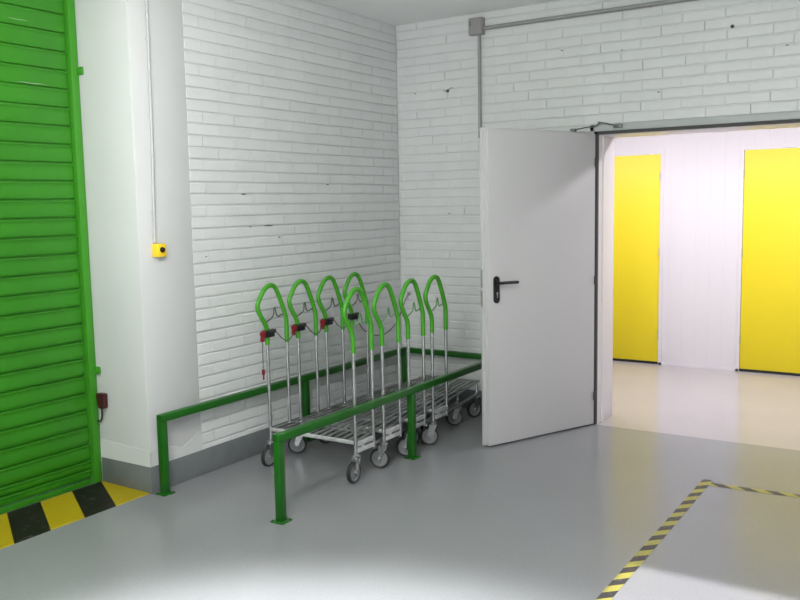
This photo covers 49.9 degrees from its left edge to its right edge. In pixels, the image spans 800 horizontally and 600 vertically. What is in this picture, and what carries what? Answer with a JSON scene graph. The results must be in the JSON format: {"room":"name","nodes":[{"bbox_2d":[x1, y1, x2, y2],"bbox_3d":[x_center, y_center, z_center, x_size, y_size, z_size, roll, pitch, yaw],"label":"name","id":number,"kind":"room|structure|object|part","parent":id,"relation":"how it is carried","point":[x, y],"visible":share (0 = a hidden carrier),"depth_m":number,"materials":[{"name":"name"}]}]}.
{"room":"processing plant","nodes":[
{"label":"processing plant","id":0,"kind":"room"},
{"bbox_2d":[75,0,202,479],"bbox_3d":[-1.664,-0.436,5.161,0.754,3.047,0.410,3,8,33],"label":"wall pillar","id":1,"kind":"structure","parent":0,"point":[144,311],"depth_m":4.93,"materials":[{"name":"paint"}]},
{"bbox_2d":[96,392,107,421],"bbox_3d":[-1.764,0.638,5.093,0.078,0.178,0.040,3,8,33],"label":"plug","id":2,"kind":"object","parent":1,"relation":"attached to","point":[102,398],"visible":1,"depth_m":5.07,"materials":[{"name":"red plastic"}]},
{"bbox_2d":[102,457,150,492],"bbox_3d":[-1.611,1.029,5.063,0.418,0.155,0.010,3,8,33],"label":"baseboard","id":3,"kind":"structure","parent":1,"relation":"attached to","point":[134,476],"depth_m":5.05,"materials":[{"name":"grey paint"}]},
{"bbox_2d":[145,0,155,242],"bbox_3d":[-1.398,-1.126,4.804,0.025,1.607,0.047,3,8,33],"label":"conduit pipe","id":4,"kind":"object","parent":1,"relation":"attached to","point":[146,1],"visible":1,"depth_m":4.82,"materials":[{"name":"grey"}]},
{"bbox_2d":[152,243,166,256],"bbox_3d":[-1.363,-0.283,4.892,0.062,0.074,0.068,3,8,33],"label":"box","id":5,"kind":"object","parent":1,"relation":"attached to","point":[158,250],"visible":1,"depth_m":4.87,"materials":[{"name":"yellow plastic"}]},
{"bbox_2d":[182,0,401,448],"bbox_3d":[-0.666,-0.570,6.194,0.204,3.047,2.446,3,8,33],"label":"wall","id":6,"kind":"structure","parent":0,"point":[292,110],"depth_m":5.82,"materials":[{"name":"brick"}]},
{"bbox_2d":[149,382,401,493],"bbox_3d":[-0.704,0.900,6.069,0.010,0.155,2.698,3,8,33],"label":"baseboard","id":7,"kind":"structure","parent":6,"relation":"attached to","point":[182,469],"depth_m":5.37,"materials":[{"name":"grey paint"}]},
{"bbox_2d":[0,361,799,599],"bbox_3d":[0.160,1.347,3.287,11.500,0.150,11.740,3,8,33],"label":"floor","id":8,"kind":"structure","parent":0,"point":[559,515],"depth_m":4.45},
{"bbox_2d":[0,481,149,548],"bbox_3d":[-2.669,1.303,3.444,0.422,0.007,3.891,3,8,33],"label":"hazard floor marking","id":9,"kind":"object","parent":8,"relation":"on","point":[16,526],"visible":1,"depth_m":4.70,"materials":[{"name":"paint"}]},
{"bbox_2d":[155,347,481,524],"bbox_3d":[-0.291,0.769,5.771,0.954,0.464,2.666,3,8,33],"label":"guard rail","id":10,"kind":"object","parent":8,"relation":"on","point":[410,392],"visible":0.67,"depth_m":5.26,"materials":[{"name":"green metal"}]},
{"bbox_3d":[-1.354,0.902,4.930,0.042,0.418,0.042,3,8,33],"label":"post","id":11,"kind":"part","parent":10,"relation":"part of","materials":[{"name":"green metal"}]},
{"bbox_3d":[-1.351,1.109,4.953,0.084,0.011,0.084,3,8,33],"label":"plate","id":12,"kind":"part","parent":10,"relation":"part of","materials":[{"name":"green paint"}]},
{"bbox_3d":[-0.623,0.941,4.461,0.042,0.418,0.042,3,8,33],"label":"post","id":13,"kind":"part","parent":10,"relation":"part of","materials":[{"name":"green metal"}]},
{"bbox_3d":[-0.660,0.540,5.982,0.042,0.042,2.624,3,8,33],"label":"rail","id":14,"kind":"part","parent":10,"relation":"part of","materials":[{"name":"green metal"}]},
{"bbox_3d":[-0.619,1.147,4.484,0.084,0.011,0.084,3,8,33],"label":"plate","id":15,"kind":"part","parent":10,"relation":"part of","materials":[{"name":"green paint"}]},
{"bbox_3d":[-0.656,0.769,6.008,0.042,0.418,0.042,3,8,33],"label":"post","id":16,"kind":"part","parent":10,"relation":"part of","materials":[{"name":"green metal"}]},
{"bbox_3d":[0.071,0.579,5.513,0.042,0.042,2.624,3,8,33],"label":"rail","id":17,"kind":"part","parent":10,"relation":"part of","materials":[{"name":"green metal"}]},
{"bbox_3d":[0.042,0.636,7.085,0.042,0.418,0.042,3,8,33],"label":"post","id":18,"kind":"part","parent":10,"relation":"part of","materials":[{"name":"green metal"}]},
{"bbox_3d":[0.076,0.808,5.539,0.042,0.418,0.042,3,8,33],"label":"post","id":19,"kind":"part","parent":10,"relation":"part of","materials":[{"name":"green metal"}]},
{"bbox_3d":[0.080,1.014,5.562,0.084,0.011,0.084,3,8,33],"label":"plate","id":20,"kind":"part","parent":10,"relation":"part of","materials":[{"name":"green paint"}]},
{"bbox_3d":[0.404,0.427,6.825,0.828,0.042,0.042,3,8,33],"label":"rail","id":21,"kind":"part","parent":10,"relation":"part of","materials":[{"name":"green metal"}]},
{"bbox_2d":[255,283,419,482],"bbox_3d":[-0.337,0.448,5.542,0.714,1.157,0.958,3,8,33],"label":"trolley","id":22,"kind":"object","parent":8,"relation":"on","point":[353,472],"visible":0.82,"depth_m":5.34,"materials":[{"name":"metal"}]},
{"bbox_2d":[357,292,410,335],"bbox_3d":[-0.099,0.118,6.611,0.065,0.266,1.006,2,7,22],"label":"cable","id":23,"kind":"object","parent":22,"relation":"attached to","point":[408,293],"visible":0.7,"depth_m":6.64,"materials":[{"name":"grey metal"}]},
{"bbox_3d":[-0.036,0.807,5.537,0.020,0.101,0.666,2,7,25],"label":"chassis rail","id":24,"kind":"part","parent":22,"relation":"part of","materials":[{"name":"metal"}]},
{"bbox_2d":[287,279,440,467],"bbox_3d":[-0.196,0.415,5.806,0.779,1.157,0.958,3,8,33],"label":"trolley","id":25,"kind":"object","parent":8,"relation":"on","point":[379,457],"visible":0.77,"depth_m":5.53,"materials":[{"name":"metal"}]},
{"bbox_3d":[0.108,0.775,5.799,0.020,0.101,0.673,1,7,21],"label":"chassis rail","id":26,"kind":"part","parent":25,"relation":"part of","materials":[{"name":"metal"}]},
{"bbox_2d":[316,275,462,455],"bbox_3d":[-0.018,0.385,6.046,0.735,1.157,0.958,3,8,33],"label":"trolley","id":27,"kind":"object","parent":8,"relation":"on","point":[455,417],"visible":0.64,"depth_m":5.84,"materials":[{"name":"metal"}]},
{"bbox_3d":[0.289,0.745,6.038,0.020,0.101,0.666,2,7,25],"label":"chassis rail","id":28,"kind":"part","parent":27,"relation":"part of","materials":[{"name":"metal"}]},
{"bbox_2d":[343,272,480,444],"bbox_3d":[0.131,0.354,6.305,0.769,1.157,0.958,3,8,33],"label":"trolley","id":29,"kind":"object","parent":8,"relation":"on","point":[429,435],"visible":0.67,"depth_m":5.97,"materials":[{"name":"metal"}]},
{"bbox_3d":[0.451,0.714,6.288,0.020,0.101,0.666,2,7,25],"label":"chassis rail","id":30,"kind":"part","parent":29,"relation":"part of","materials":[{"name":"metal"}]},
{"bbox_2d":[595,479,799,599],"bbox_3d":[1.569,1.357,2.284,2.650,0.001,5.134,3,8,33],"label":"tape","id":31,"kind":"object","parent":8,"relation":"on","point":[616,584],"visible":1,"depth_m":4.21,"materials":[{"name":"yellow plastic"}]},
{"bbox_2d":[312,0,561,25],"bbox_3d":[0.086,-1.688,1.671,7.350,0.150,9.347,3,8,33],"label":"ceiling","id":32,"kind":"structure","parent":0,"point":[393,12],"depth_m":6.25,"materials":[{"name":"white paint"}]},
{"bbox_2d":[396,0,799,390],"bbox_3d":[2.696,-0.556,5.508,6.600,3.047,0.351,3,8,33],"label":"wall","id":33,"kind":"structure","parent":0,"point":[680,60],"depth_m":6.29,"materials":[{"name":"brick"}]},
{"bbox_2d":[430,387,481,409],"bbox_3d":[0.707,0.797,6.755,1.615,0.155,0.010,3,8,33],"label":"baseboard","id":34,"kind":"structure","parent":33,"relation":"attached to","point":[467,393],"depth_m":6.87,"materials":[{"name":"grey paint"}]},
{"bbox_2d":[468,17,484,35],"bbox_3d":[0.574,-2.053,6.457,0.112,0.124,0.067,3,8,33],"label":"junction box","id":35,"kind":"object","parent":33,"relation":"attached to","point":[475,25],"visible":1,"depth_m":6.43,"materials":[{"name":"grey plastic"}]},
{"bbox_2d":[477,35,481,137],"bbox_3d":[0.602,-1.614,6.509,0.030,0.765,0.029,3,8,33],"label":"conduit pipe","id":36,"kind":"object","parent":33,"relation":"attached to","point":[478,36],"visible":0.97,"depth_m":6.50,"materials":[{"name":"grey metal"}]},
{"bbox_2d":[483,0,691,29],"bbox_3d":[2.939,-1.918,4.955,5.497,0.042,0.030,3,8,33],"label":"conduit pipe","id":37,"kind":"object","parent":33,"relation":"attached to","point":[662,2],"visible":1,"depth_m":6.00,"materials":[{"name":"grey metal"}]},
{"bbox_2d":[480,111,799,445],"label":"door","id":38,"kind":"structure","parent":33,"relation":"in","point":[547,196],"depth_m":5.90,"materials":[{"name":"white metal"}]},
{"bbox_3d":[0.636,-0.067,5.664,0.046,0.179,0.010,-5,8,-33],"label":"handle plate","id":39,"kind":"part","parent":38,"relation":"part of","materials":[{"name":"black plastic"}]},
{"bbox_3d":[0.712,-0.114,5.657,0.165,0.023,0.052,-3,7,-19],"label":"lever handle","id":40,"kind":"part","parent":38,"relation":"part of","materials":[{"name":"black plastic"}]},
{"bbox_3d":[2.262,-0.119,5.666,2.088,2.159,0.072,3,8,33],"label":"frame","id":41,"kind":"part","parent":38,"relation":"part of","materials":[{"name":"grey paint"}]},
{"bbox_2d":[615,127,799,368],"bbox_3d":[3.269,-0.626,7.971,11.500,2.620,0.050,3,8,33],"label":"wall","id":42,"kind":"structure","parent":0,"point":[702,170],"depth_m":8.21,"materials":[{"name":"white"}]},
{"bbox_2d":[613,149,663,363],"bbox_3d":[2.124,-0.429,8.702,1.060,2.108,0.100,3,8,33],"label":"door","id":43,"kind":"structure","parent":42,"relation":"in","point":[638,177],"depth_m":8.55,"materials":[{"name":"yellow metal"}]},
{"bbox_2d":[658,362,738,370],"bbox_3d":[3.278,0.667,8.092,11.500,0.022,0.007,3,8,33],"label":"trim","id":44,"kind":"structure","parent":42,"relation":"attached to","point":[670,364],"depth_m":8.34,"materials":[{"name":"grey"}]},
{"bbox_2d":[735,143,799,375],"bbox_3d":[3.604,-0.350,7.752,1.060,2.108,0.100,3,8,33],"label":"door","id":45,"kind":"structure","parent":42,"relation":"in","point":[768,281],"depth_m":7.90,"materials":[{"name":"yellow metal"}]},
{"bbox_3d":[-3.481,-0.091,2.360,0.750,3.047,6.310,3,8,33],"label":"wall","id":46,"kind":"structure","parent":0,"visible":0},
{"bbox_2d":[0,0,102,514],"bbox_3d":[-2.892,-0.211,3.401,0.117,3.033,3.906,3,8,33],"label":"roller shutter","id":47,"kind":"object","parent":46,"relation":"attached to","point":[50,430],"visible":1,"depth_m":4.82,"materials":[{"name":"green metal"}]},
{"bbox_3d":[-1.866,-0.394,5.022,0.077,3.000,0.050,3,8,33],"label":"guide rail","id":48,"kind":"part","parent":47,"relation":"part of","materials":[{"name":"green metal"}]}
]}

